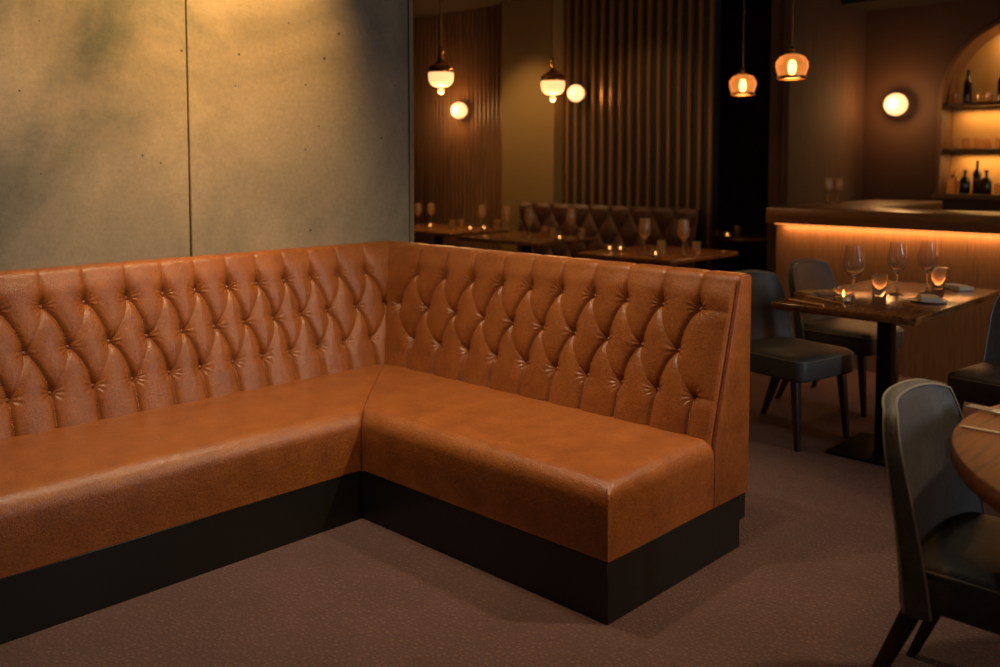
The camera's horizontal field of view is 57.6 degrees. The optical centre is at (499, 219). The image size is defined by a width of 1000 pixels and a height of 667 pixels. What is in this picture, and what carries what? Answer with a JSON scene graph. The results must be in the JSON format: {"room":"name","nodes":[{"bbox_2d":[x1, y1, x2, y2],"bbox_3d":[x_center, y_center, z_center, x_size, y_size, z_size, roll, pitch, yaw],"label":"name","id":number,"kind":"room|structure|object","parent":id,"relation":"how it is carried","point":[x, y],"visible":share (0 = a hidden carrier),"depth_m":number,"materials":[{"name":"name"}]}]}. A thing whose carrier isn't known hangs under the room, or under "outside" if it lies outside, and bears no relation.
{"room":"restaurant","nodes":[
{"label":"restaurant","id":0,"kind":"room"},
{"bbox_2d":[0,0,408,270],"bbox_3d":[-2.626,-0.302,2.760,0.178,3.100,5.985,3,5,44],"label":"wall","id":1,"kind":"structure","parent":0,"point":[130,130],"depth_m":3.98,"materials":[{"name":"concrete"}]},
{"bbox_2d":[408,0,413,241],"bbox_3d":[-0.539,-0.437,4.924,0.186,3.100,0.026,3,5,44],"label":"trim","id":2,"kind":"structure","parent":1,"relation":"attached to","point":[410,2],"depth_m":4.85,"materials":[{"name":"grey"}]},
{"bbox_2d":[413,4,501,250],"bbox_3d":[-1.140,-0.814,10.963,3.580,3.100,0.212,3,5,44],"label":"wall","id":3,"kind":"structure","parent":0,"point":[458,161],"depth_m":10.13,"materials":[{"name":"brown wood"}]},
{"bbox_2d":[451,102,469,117],"bbox_3d":[-0.445,-1.205,10.000,0.176,0.176,0.187,3,5,44],"label":"wall sconce","id":4,"kind":"object","parent":3,"relation":"attached to","point":[458,110],"visible":1,"depth_m":9.94,"materials":[{"name":"white glass"}]},
{"bbox_2d":[0,369,999,666],"bbox_3d":[-0.127,1.167,4.902,13.600,0.100,12.400,3,5,44],"label":"floor","id":5,"kind":"structure","parent":0,"point":[811,578],"depth_m":2.90,"materials":[{"name":"carpet"}]},
{"bbox_2d":[0,240,750,643],"bbox_3d":[-0.918,0.728,2.965,2.084,1.017,3.156,3,5,44],"label":"banquette","id":6,"kind":"object","parent":5,"relation":"on","point":[573,433],"visible":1,"depth_m":3.40,"materials":[{"name":"brown leather"}]},
{"bbox_2d":[0,364,383,578],"bbox_3d":[-1.357,0.899,3.248,0.643,0.255,2.939,3,5,44],"label":"seat cushion","id":7,"kind":"object","parent":6,"relation":"on","point":[75,490],"depth_m":3.20,"materials":[{"name":"brown leather"}]},
{"bbox_2d":[361,365,713,562],"bbox_3d":[-0.119,0.874,3.651,1.862,0.255,0.643,3,5,44],"label":"seat cushion","id":8,"kind":"object","parent":6,"relation":"on","point":[579,480],"depth_m":3.19,"materials":[{"name":"brown leather"}]},
{"bbox_2d":[414,224,508,244],"bbox_3d":[-0.639,0.457,9.454,1.240,0.750,0.840,3,5,44],"label":"dining table","id":9,"kind":"object","parent":5,"relation":"on","point":[438,231],"visible":0.27,"depth_m":9.08,"materials":[{"name":"brown wood"}]},
{"bbox_2d":[414,203,421,224],"bbox_3d":[-0.892,-0.067,9.915,0.086,0.238,0.086,3,5,44],"label":"wine glass","id":10,"kind":"object","parent":9,"relation":"on","point":[418,208],"visible":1,"depth_m":9.88,"materials":[{"name":"brown"}]},
{"bbox_2d":[427,222,432,227],"bbox_3d":[-0.731,0.049,9.521,0.064,0.056,0.064,3,5,44],"label":"candle holder","id":11,"kind":"object","parent":9,"relation":"on","point":[429,224],"visible":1,"depth_m":9.49,"materials":[{"name":"clear glass"}]},
{"bbox_2d":[427,203,434,224],"bbox_3d":[-0.751,-0.067,9.915,0.086,0.238,0.086,3,5,44],"label":"wine glass","id":12,"kind":"object","parent":9,"relation":"on","point":[431,208],"visible":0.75,"depth_m":9.88,"materials":[{"name":"brown"}]},
{"bbox_2d":[449,219,454,229],"bbox_3d":[-0.485,0.045,9.221,0.066,0.100,0.066,3,5,44],"label":"tumbler","id":13,"kind":"object","parent":9,"relation":"on","point":[451,221],"visible":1,"depth_m":9.20,"materials":[{"name":"clear glass"}]},
{"bbox_2d":[458,219,463,228],"bbox_3d":[-0.399,0.039,9.320,0.066,0.100,0.066,3,5,44],"label":"tumbler","id":14,"kind":"object","parent":9,"relation":"on","point":[460,221],"visible":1,"depth_m":9.29,"materials":[{"name":"clear glass"}]},
{"bbox_2d":[467,224,472,229],"bbox_3d":[-0.300,0.074,9.122,0.064,0.056,0.064,3,5,44],"label":"candle holder","id":15,"kind":"object","parent":9,"relation":"on","point":[469,226],"visible":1,"depth_m":9.10,"materials":[{"name":"clear glass"}]},
{"bbox_2d":[478,205,485,227],"bbox_3d":[-0.186,-0.036,9.416,0.086,0.238,0.086,3,5,44],"label":"wine glass","id":16,"kind":"object","parent":9,"relation":"on","point":[481,209],"visible":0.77,"depth_m":9.38,"materials":[{"name":"brown"}]},
{"bbox_2d":[481,224,486,229],"bbox_3d":[-0.160,0.074,9.122,0.064,0.056,0.064,3,5,44],"label":"candle holder","id":17,"kind":"object","parent":9,"relation":"on","point":[483,226],"visible":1,"depth_m":9.10,"materials":[{"name":"clear glass"}]},
{"bbox_2d":[494,219,499,229],"bbox_3d":[-0.030,0.045,9.221,0.066,0.100,0.066,3,5,44],"label":"tumbler","id":18,"kind":"object","parent":9,"relation":"on","point":[496,221],"visible":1,"depth_m":9.20,"materials":[{"name":"clear glass"}]},
{"bbox_2d":[503,206,510,229],"bbox_3d":[0.071,-0.023,9.216,0.086,0.238,0.086,3,5,44],"label":"wine glass","id":19,"kind":"object","parent":9,"relation":"on","point":[506,210],"visible":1,"depth_m":9.18,"materials":[{"name":"brown"}]},
{"bbox_2d":[458,232,596,252],"bbox_3d":[0.246,0.527,8.328,1.000,0.750,0.800,3,5,44],"label":"dining table","id":20,"kind":"object","parent":5,"relation":"on","point":[513,238],"visible":0.45,"depth_m":8.12,"materials":[{"name":"brown wood"}]},
{"bbox_2d":[524,208,534,236],"bbox_3d":[0.269,0.021,8.317,0.095,0.262,0.095,3,5,44],"label":"wine glass","id":21,"kind":"object","parent":20,"relation":"on","point":[529,216],"visible":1,"depth_m":8.28,"materials":[{"name":"clear glass"}]},
{"bbox_2d":[541,226,547,236],"bbox_3d":[0.408,0.105,8.273,0.066,0.100,0.066,3,5,44],"label":"tumbler","id":22,"kind":"object","parent":20,"relation":"on","point":[544,229],"visible":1,"depth_m":8.25,"materials":[{"name":"clear glass"}]},
{"bbox_2d":[549,227,556,238],"bbox_3d":[0.472,0.114,8.123,0.066,0.100,0.066,3,5,44],"label":"tumbler","id":23,"kind":"object","parent":20,"relation":"on","point":[552,230],"visible":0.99,"depth_m":8.10,"materials":[{"name":"clear glass"}]},
{"bbox_2d":[556,234,562,239],"bbox_3d":[0.521,0.148,7.925,0.064,0.056,0.064,3,5,44],"label":"candle holder","id":24,"kind":"object","parent":20,"relation":"on","point":[558,236],"visible":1,"depth_m":7.90,"materials":[{"name":"clear glass"}]},
{"bbox_2d":[565,208,575,238],"bbox_3d":[0.632,0.027,8.117,0.099,0.274,0.099,3,5,44],"label":"wine glass","id":25,"kind":"object","parent":20,"relation":"on","point":[570,217],"visible":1,"depth_m":8.08,"materials":[{"name":"clear glass"}]},
{"bbox_2d":[578,228,585,239],"bbox_3d":[0.721,0.120,8.023,0.066,0.100,0.066,3,5,44],"label":"tumbler","id":26,"kind":"object","parent":20,"relation":"on","point":[581,231],"visible":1,"depth_m":8.00,"materials":[{"name":"clear glass"}]},
{"bbox_2d":[517,202,700,268],"bbox_3d":[0.865,0.378,8.559,2.100,1.020,0.385,3,5,44],"label":"tufted bench","id":27,"kind":"object","parent":5,"relation":"on","point":[614,225],"visible":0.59,"depth_m":8.56,"materials":[{"name":"brown leather"}]},
{"bbox_2d":[576,245,738,265],"bbox_3d":[1.199,0.615,6.927,0.840,0.750,0.940,3,5,44],"label":"dining table","id":28,"kind":"object","parent":5,"relation":"on","point":[632,253],"visible":0.41,"depth_m":6.70,"materials":[{"name":"brown wood"}]},
{"bbox_2d":[605,244,613,251],"bbox_3d":[0.834,0.210,6.926,0.064,0.056,0.064,3,5,44],"label":"candle holder","id":29,"kind":"object","parent":28,"relation":"on","point":[609,247],"visible":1,"depth_m":6.90,"materials":[{"name":"clear glass"}]},
{"bbox_2d":[616,244,624,251],"bbox_3d":[0.917,0.210,6.926,0.064,0.056,0.064,3,5,44],"label":"candle holder","id":30,"kind":"object","parent":28,"relation":"on","point":[620,247],"visible":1,"depth_m":6.90,"materials":[{"name":"clear glass"}]},
{"bbox_2d":[638,218,650,253],"bbox_3d":[1.075,0.117,6.770,0.095,0.262,0.095,3,5,44],"label":"wine glass","id":31,"kind":"object","parent":28,"relation":"on","point":[644,228],"visible":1,"depth_m":6.73,"materials":[{"name":"brown"}]},
{"bbox_2d":[651,248,659,256],"bbox_3d":[1.114,0.235,6.527,0.064,0.056,0.064,3,5,44],"label":"candle holder","id":32,"kind":"object","parent":28,"relation":"on","point":[654,252],"visible":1,"depth_m":6.50,"materials":[{"name":"clear glass"}]},
{"bbox_2d":[657,240,665,253],"bbox_3d":[1.193,0.201,6.726,0.066,0.100,0.066,3,5,44],"label":"tumbler","id":33,"kind":"object","parent":28,"relation":"on","point":[661,244],"visible":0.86,"depth_m":6.70,"materials":[{"name":"clear glass"}]},
{"bbox_2d":[677,219,689,255],"bbox_3d":[1.335,0.127,6.621,0.095,0.262,0.095,3,5,44],"label":"wine glass","id":34,"kind":"object","parent":28,"relation":"on","point":[683,228],"visible":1,"depth_m":6.59,"materials":[{"name":"brown"}]},
{"bbox_2d":[692,241,700,255],"bbox_3d":[1.429,0.207,6.626,0.066,0.100,0.066,3,5,44],"label":"tumbler","id":35,"kind":"object","parent":28,"relation":"on","point":[696,245],"visible":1,"depth_m":6.60,"materials":[{"name":"clear glass"}]},
{"bbox_2d":[718,232,766,270],"bbox_3d":[2.264,0.515,8.536,0.680,0.750,0.680,3,5,44],"label":"dining table","id":36,"kind":"object","parent":5,"relation":"on","point":[745,237],"visible":0.33,"depth_m":8.48,"materials":[{"name":"brown wood"}]},
{"bbox_2d":[724,231,730,237],"bbox_3d":[2.054,0.130,8.224,0.064,0.056,0.064,3,5,44],"label":"candle holder","id":37,"kind":"object","parent":36,"relation":"on","point":[727,234],"visible":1,"depth_m":8.20,"materials":[{"name":"clear glass"}]},
{"bbox_2d":[734,225,740,236],"bbox_3d":[2.171,0.102,8.322,0.066,0.100,0.066,3,5,44],"label":"tumbler","id":38,"kind":"object","parent":36,"relation":"on","point":[737,228],"visible":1,"depth_m":8.30,"materials":[{"name":"clear glass"}]},
{"bbox_2d":[734,270,853,451],"bbox_3d":[1.487,0.705,4.792,0.484,0.834,0.590,-2,4,-35],"label":"dining chair","id":39,"kind":"object","parent":5,"relation":"on","point":[774,351],"visible":0.59,"depth_m":4.69,"materials":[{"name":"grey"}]},
{"bbox_2d":[775,258,903,416],"bbox_3d":[2.022,0.667,5.405,0.484,0.834,0.590,-3,5,-41],"label":"dining chair","id":40,"kind":"object","parent":5,"relation":"on","point":[859,336],"visible":0.7,"depth_m":5.34,"materials":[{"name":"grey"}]},
{"bbox_2d":[766,199,999,382],"bbox_3d":[4.459,0.520,5.634,5.060,1.100,2.030,3,5,44],"label":"bar counter","id":41,"kind":"object","parent":5,"relation":"on","point":[968,242],"depth_m":6.00,"materials":[{"name":"brown wood"}]},
{"bbox_2d":[823,178,832,203],"bbox_3d":[2.595,-0.230,7.200,0.073,0.202,0.073,3,5,44],"label":"wine glass","id":42,"kind":"object","parent":41,"relation":"on","point":[828,183],"visible":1,"depth_m":7.17,"materials":[{"name":"clear glass"}]},
{"bbox_2d":[833,178,842,203],"bbox_3d":[2.693,-0.234,7.250,0.073,0.202,0.073,3,5,44],"label":"wine glass","id":43,"kind":"object","parent":41,"relation":"on","point":[838,183],"visible":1,"depth_m":7.22,"materials":[{"name":"clear glass"}]},
{"bbox_2d":[766,199,999,233],"bbox_3d":[4.459,0.028,5.603,5.060,0.113,2.030,3,5,44],"label":"countertop","id":44,"kind":"structure","parent":41,"relation":"on","point":[877,213],"depth_m":6.16,"materials":[{"name":"brown wood"}]},
{"bbox_2d":[770,279,999,466],"bbox_3d":[1.975,0.758,4.630,0.680,0.750,1.220,3,5,44],"label":"dining table","id":45,"kind":"object","parent":5,"relation":"on","point":[888,311],"visible":0.68,"depth_m":4.42,"materials":[{"name":"brown wood"}]},
{"bbox_2d":[788,299,823,306],"bbox_3d":[1.459,0.394,4.343,0.012,0.012,0.208,-2,4,-30],"label":"chopstick","id":46,"kind":"object","parent":45,"relation":"on","point":[792,300],"visible":1,"depth_m":4.34,"materials":[{"name":"brown wood"}]},
{"bbox_2d":[793,289,833,295],"bbox_3d":[1.615,0.371,4.652,0.200,0.020,0.100,-1,4,-15],"label":"folded napkin","id":47,"kind":"object","parent":45,"relation":"on","point":[825,291],"visible":0.91,"depth_m":4.62,"materials":[{"name":"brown fabric"}]},
{"bbox_2d":[805,295,843,303],"bbox_3d":[1.579,0.388,4.433,0.010,0.010,0.259,-1,4,-22],"label":"chopstick","id":48,"kind":"object","parent":45,"relation":"on","point":[805,295],"visible":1,"depth_m":4.43,"materials":[{"name":"brown wood"}]},
{"bbox_2d":[833,284,853,302],"bbox_3d":[1.658,0.356,4.391,0.095,0.082,0.095,3,5,44],"label":"candle holder","id":49,"kind":"object","parent":45,"relation":"on","point":[844,293],"visible":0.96,"depth_m":4.35,"materials":[{"name":"clear glass"}]},
{"bbox_2d":[844,245,864,301],"bbox_3d":[1.729,0.259,4.445,0.097,0.269,0.097,3,5,44],"label":"wine glass","id":50,"kind":"object","parent":45,"relation":"on","point":[854,260],"visible":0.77,"depth_m":4.41,"materials":[{"name":"white"}]},
{"bbox_2d":[872,273,887,296],"bbox_3d":[1.910,0.328,4.579,0.076,0.115,0.076,3,5,44],"label":"tumbler","id":51,"kind":"object","parent":45,"relation":"on","point":[879,280],"visible":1,"depth_m":4.55,"materials":[{"name":"clear glass"}]},
{"bbox_2d":[887,241,907,295],"bbox_3d":[2.028,0.246,4.644,0.097,0.269,0.097,3,5,44],"label":"wine glass","id":52,"kind":"object","parent":45,"relation":"on","point":[897,259],"visible":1,"depth_m":4.61,"materials":[{"name":"white"}]},
{"bbox_2d":[918,241,937,293],"bbox_3d":[2.202,0.244,4.684,0.097,0.269,0.097,3,5,44],"label":"wine glass","id":53,"kind":"object","parent":45,"relation":"on","point":[928,251],"visible":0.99,"depth_m":4.65,"materials":[{"name":"white"}]},
{"bbox_2d":[910,297,947,303],"bbox_3d":[2.070,0.390,4.393,0.170,0.013,0.170,2,4,27],"label":"plate","id":54,"kind":"object","parent":45,"relation":"on","point":[915,299],"visible":0.62,"depth_m":4.36,"materials":[{"name":"beige ceramic"}]},
{"bbox_2d":[916,294,941,301],"bbox_3d":[2.070,0.375,4.392,0.090,0.020,0.140,1,4,15],"label":"folded napkin","id":55,"kind":"object","parent":54,"relation":"on","point":[922,297],"visible":1,"depth_m":4.34,"materials":[{"name":"beige fabric"}]},
{"bbox_2d":[931,267,946,289],"bbox_3d":[2.336,0.311,4.849,0.076,0.115,0.076,3,5,44],"label":"tumbler","id":56,"kind":"object","parent":45,"relation":"on","point":[938,274],"visible":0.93,"depth_m":4.82,"materials":[{"name":"clear glass"}]},
{"bbox_2d":[945,283,974,290],"bbox_3d":[2.452,0.357,4.882,0.090,0.020,0.170,0,4,-8],"label":"folded napkin","id":57,"kind":"object","parent":45,"relation":"on","point":[960,287],"visible":0.94,"depth_m":4.83,"materials":[{"name":"beige fabric"}]},
{"bbox_2d":[871,379,999,666],"bbox_3d":[1.252,0.863,2.261,0.590,0.834,0.484,3,5,44],"label":"dining chair","id":58,"kind":"object","parent":5,"relation":"on","point":[948,548],"visible":0.94,"depth_m":2.26,"materials":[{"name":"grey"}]},
{"bbox_2d":[947,294,999,412],"bbox_3d":[2.404,0.744,4.176,0.590,0.834,0.484,-3,4,-37],"label":"dining chair","id":59,"kind":"object","parent":5,"relation":"on","point":[979,383],"visible":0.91,"depth_m":4.13,"materials":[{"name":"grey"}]},
{"bbox_2d":[950,404,999,512],"bbox_3d":[1.797,0.928,1.899,1.560,0.750,1.560,3,5,44],"label":"round table","id":60,"kind":"object","parent":5,"relation":"on","point":[974,454],"visible":0.94,"depth_m":2.10,"materials":[{"name":"brown wood"}]},
{"bbox_2d":[959,425,999,433],"bbox_3d":[1.250,0.527,2.240,0.225,0.007,0.014,3,5,43],"label":"table knife","id":61,"kind":"object","parent":60,"relation":"on","point":[970,427],"visible":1,"depth_m":2.28,"materials":[{"name":"silver metal"}]},
{"bbox_2d":[966,404,999,413],"bbox_3d":[1.353,0.516,2.405,0.034,0.013,0.225,-3,5,-39],"label":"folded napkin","id":62,"kind":"object","parent":60,"relation":"on","point":[972,406],"visible":1,"depth_m":2.46,"materials":[{"name":"beige fabric"}]},
{"bbox_2d":[502,0,564,251],"bbox_3d":[0.413,-0.722,9.479,0.720,3.100,0.400,3,5,44],"label":"wall pier","id":63,"kind":"object","parent":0,"point":[533,126],"visible":0.41,"depth_m":9.27,"materials":[{"name":"brown paint"}]},
{"bbox_2d":[413,0,771,18],"bbox_3d":[-0.127,-2.027,4.703,13.600,0.100,12.400,3,5,44],"label":"ceiling","id":64,"kind":"structure","parent":0,"point":[421,8],"depth_m":9.71,"materials":[{"name":"brown paint"}]},
{"bbox_2d":[428,0,453,94],"bbox_3d":[-0.418,-1.485,6.420,0.185,1.193,0.185,3,5,44],"label":"pendant lamp","id":65,"kind":"object","parent":64,"relation":"hanging from","point":[440,74],"visible":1,"depth_m":6.39,"materials":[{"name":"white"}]},
{"bbox_2d":[540,0,564,101],"bbox_3d":[0.392,-1.487,6.720,0.185,1.226,0.185,3,5,44],"label":"pendant lamp","id":66,"kind":"object","parent":64,"relation":"hanging from","point":[552,82],"visible":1,"depth_m":6.70,"materials":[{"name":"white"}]},
{"bbox_2d":[729,0,756,95],"bbox_3d":[1.608,-1.439,5.992,0.176,1.231,0.176,-1,4,-18],"label":"pendant lamp","id":67,"kind":"object","parent":64,"relation":"hanging from","point":[742,84],"visible":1,"depth_m":5.97,"materials":[{"name":"brown glass"}]},
{"bbox_2d":[775,0,808,80],"bbox_3d":[1.613,-1.385,4.994,0.176,1.216,0.176,-1,4,-18],"label":"pendant lamp","id":68,"kind":"object","parent":64,"relation":"hanging from","point":[792,65],"visible":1,"depth_m":4.97,"materials":[{"name":"brown glass"}]},
{"bbox_2d":[564,0,720,270],"bbox_3d":[1.302,-0.670,8.659,1.700,3.100,0.110,3,5,44],"label":"wall","id":69,"kind":"structure","parent":0,"point":[717,41],"depth_m":8.49,"materials":[{"name":"black wood"}]},
{"bbox_2d":[567,85,586,101],"bbox_3d":[0.743,-1.234,8.866,0.164,0.164,0.176,3,5,44],"label":"wall sconce","id":70,"kind":"object","parent":69,"relation":"attached to","point":[576,93],"visible":1,"depth_m":8.81,"materials":[{"name":"white glass"}]},
{"bbox_2d":[565,0,714,270],"bbox_3d":[1.268,-0.666,8.588,1.658,3.100,0.040,3,5,44],"label":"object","id":71,"kind":"structure","parent":69,"relation":"attached to","point":[568,2],"depth_m":8.52,"materials":[{"name":"brown wood"}]},
{"bbox_2d":[767,0,866,273],"bbox_3d":[3.027,-0.669,8.630,0.145,3.100,1.700,3,5,44],"label":"wall","id":72,"kind":"structure","parent":0,"point":[837,32],"depth_m":8.55,"materials":[{"name":"brown wood"}]},
{"bbox_2d":[781,0,809,205],"bbox_3d":[2.605,-0.633,8.052,0.060,3.100,0.360,3,5,44],"label":"column","id":73,"kind":"structure","parent":72,"relation":"attached to","point":[795,92],"depth_m":7.97,"materials":[{"name":"brown wood"}]},
{"bbox_2d":[717,0,999,271],"bbox_3d":[5.512,-0.606,7.628,9.400,3.100,0.300,3,5,44],"label":"wall","id":74,"kind":"structure","parent":0,"point":[910,50],"depth_m":9.06,"materials":[{"name":"brown"}]},
{"bbox_2d":[884,93,908,115],"bbox_3d":[3.845,-1.122,8.837,0.216,0.216,0.225,3,5,44],"label":"wall sconce","id":75,"kind":"object","parent":74,"relation":"attached to","point":[895,104],"visible":1,"depth_m":8.76,"materials":[{"name":"white glass"}]},
{"bbox_2d":[841,0,966,11],"bbox_3d":[6.162,-2.007,6.566,7.115,0.169,1.000,3,5,44],"label":"trim","id":76,"kind":"structure","parent":74,"relation":"attached to","point":[863,5],"depth_m":8.62,"materials":[{"name":"black"}]},
{"bbox_2d":[932,20,999,199],"bbox_3d":[4.829,-1.017,8.227,1.590,1.675,0.390,3,5,44],"label":"shelf niche","id":77,"kind":"object","parent":74,"relation":"attached to","point":[980,55],"visible":0.93,"depth_m":8.67,"materials":[{"name":"brown wood"}]},
{"bbox_2d":[947,170,957,193],"bbox_3d":[4.339,-0.367,8.719,0.096,0.226,0.096,3,5,44],"label":"bottle","id":78,"kind":"object","parent":77,"relation":"on","point":[952,183],"visible":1,"depth_m":8.69,"materials":[{"name":"orange glass"}]},
{"bbox_2d":[950,138,957,148],"bbox_3d":[4.339,-0.729,8.696,0.072,0.100,0.072,3,5,44],"label":"tumbler","id":79,"kind":"object","parent":77,"relation":"on","point":[953,141],"visible":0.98,"depth_m":8.67,"materials":[{"name":"clear glass"}]},
{"bbox_2d":[951,93,959,102],"bbox_3d":[4.339,-1.158,8.669,0.072,0.100,0.072,3,5,44],"label":"tumbler","id":80,"kind":"object","parent":77,"relation":"on","point":[955,97],"visible":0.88,"depth_m":8.64,"materials":[{"name":"clear glass"}]},
{"bbox_2d":[959,170,970,193],"bbox_3d":[4.430,-0.365,8.672,0.096,0.226,0.096,3,5,44],"label":"bottle","id":81,"kind":"object","parent":77,"relation":"on","point":[964,183],"visible":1,"depth_m":8.64,"materials":[{"name":"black glass"}]},
{"bbox_2d":[962,138,969,148],"bbox_3d":[4.430,-0.726,8.650,0.072,0.100,0.072,3,5,44],"label":"tumbler","id":82,"kind":"object","parent":77,"relation":"on","point":[965,141],"visible":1,"depth_m":8.62,"materials":[{"name":"clear glass"}]},
{"bbox_2d":[963,70,971,102],"bbox_3d":[4.430,-1.263,8.616,0.076,0.316,0.076,3,5,44],"label":"bottle","id":83,"kind":"object","parent":77,"relation":"on","point":[967,86],"visible":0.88,"depth_m":8.59,"materials":[{"name":"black glass"}]},
{"bbox_2d":[972,160,981,193],"bbox_3d":[4.522,-0.407,8.623,0.076,0.316,0.076,3,5,44],"label":"bottle","id":84,"kind":"object","parent":77,"relation":"on","point":[977,175],"visible":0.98,"depth_m":8.60,"materials":[{"name":"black glass"}]},
{"bbox_2d":[974,138,982,148],"bbox_3d":[4.522,-0.723,8.604,0.072,0.100,0.072,3,5,44],"label":"tumbler","id":85,"kind":"object","parent":77,"relation":"on","point":[977,141],"visible":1,"depth_m":8.58,"materials":[{"name":"clear glass"}]},
{"bbox_2d":[976,92,983,101],"bbox_3d":[4.522,-1.152,8.577,0.072,0.100,0.072,3,5,44],"label":"tumbler","id":86,"kind":"object","parent":77,"relation":"on","point":[979,95],"visible":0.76,"depth_m":8.55,"materials":[{"name":"clear glass"}]},
{"bbox_2d":[980,170,991,193],"bbox_3d":[4.551,-0.355,8.515,0.096,0.226,0.096,3,5,44],"label":"bottle","id":87,"kind":"object","parent":77,"relation":"on","point":[986,182],"visible":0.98,"depth_m":8.48,"materials":[{"name":"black glass"}]},
{"bbox_2d":[983,138,991,148],"bbox_3d":[4.551,-0.716,8.493,0.072,0.100,0.072,3,5,44],"label":"tumbler","id":88,"kind":"object","parent":77,"relation":"on","point":[987,142],"visible":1,"depth_m":8.46,"materials":[{"name":"clear glass"}]},
{"bbox_2d":[985,91,993,101],"bbox_3d":[4.551,-1.145,8.466,0.072,0.100,0.072,3,5,44],"label":"tumbler","id":89,"kind":"object","parent":77,"relation":"on","point":[988,94],"visible":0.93,"depth_m":8.44,"materials":[{"name":"clear glass"}]},
{"bbox_2d":[994,183,999,193],"bbox_3d":[4.642,-0.289,8.473,0.072,0.100,0.072,3,5,44],"label":"tumbler","id":90,"kind":"object","parent":77,"relation":"on","point":[996,185],"visible":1,"depth_m":8.45,"materials":[{"name":"clear glass"}]},
{"bbox_2d":[996,138,999,147],"bbox_3d":[4.642,-0.713,8.447,0.072,0.100,0.072,3,5,44],"label":"tumbler","id":91,"kind":"object","parent":77,"relation":"on","point":[997,139],"visible":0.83,"depth_m":8.43,"materials":[{"name":"clear glass"}]},
{"bbox_2d":[997,78,999,100],"bbox_3d":[4.642,-1.250,8.413,0.076,0.316,0.076,3,5,44],"label":"bottle","id":92,"kind":"object","parent":77,"relation":"on","point":[998,85],"visible":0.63,"depth_m":8.41,"materials":[{"name":"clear glass"}]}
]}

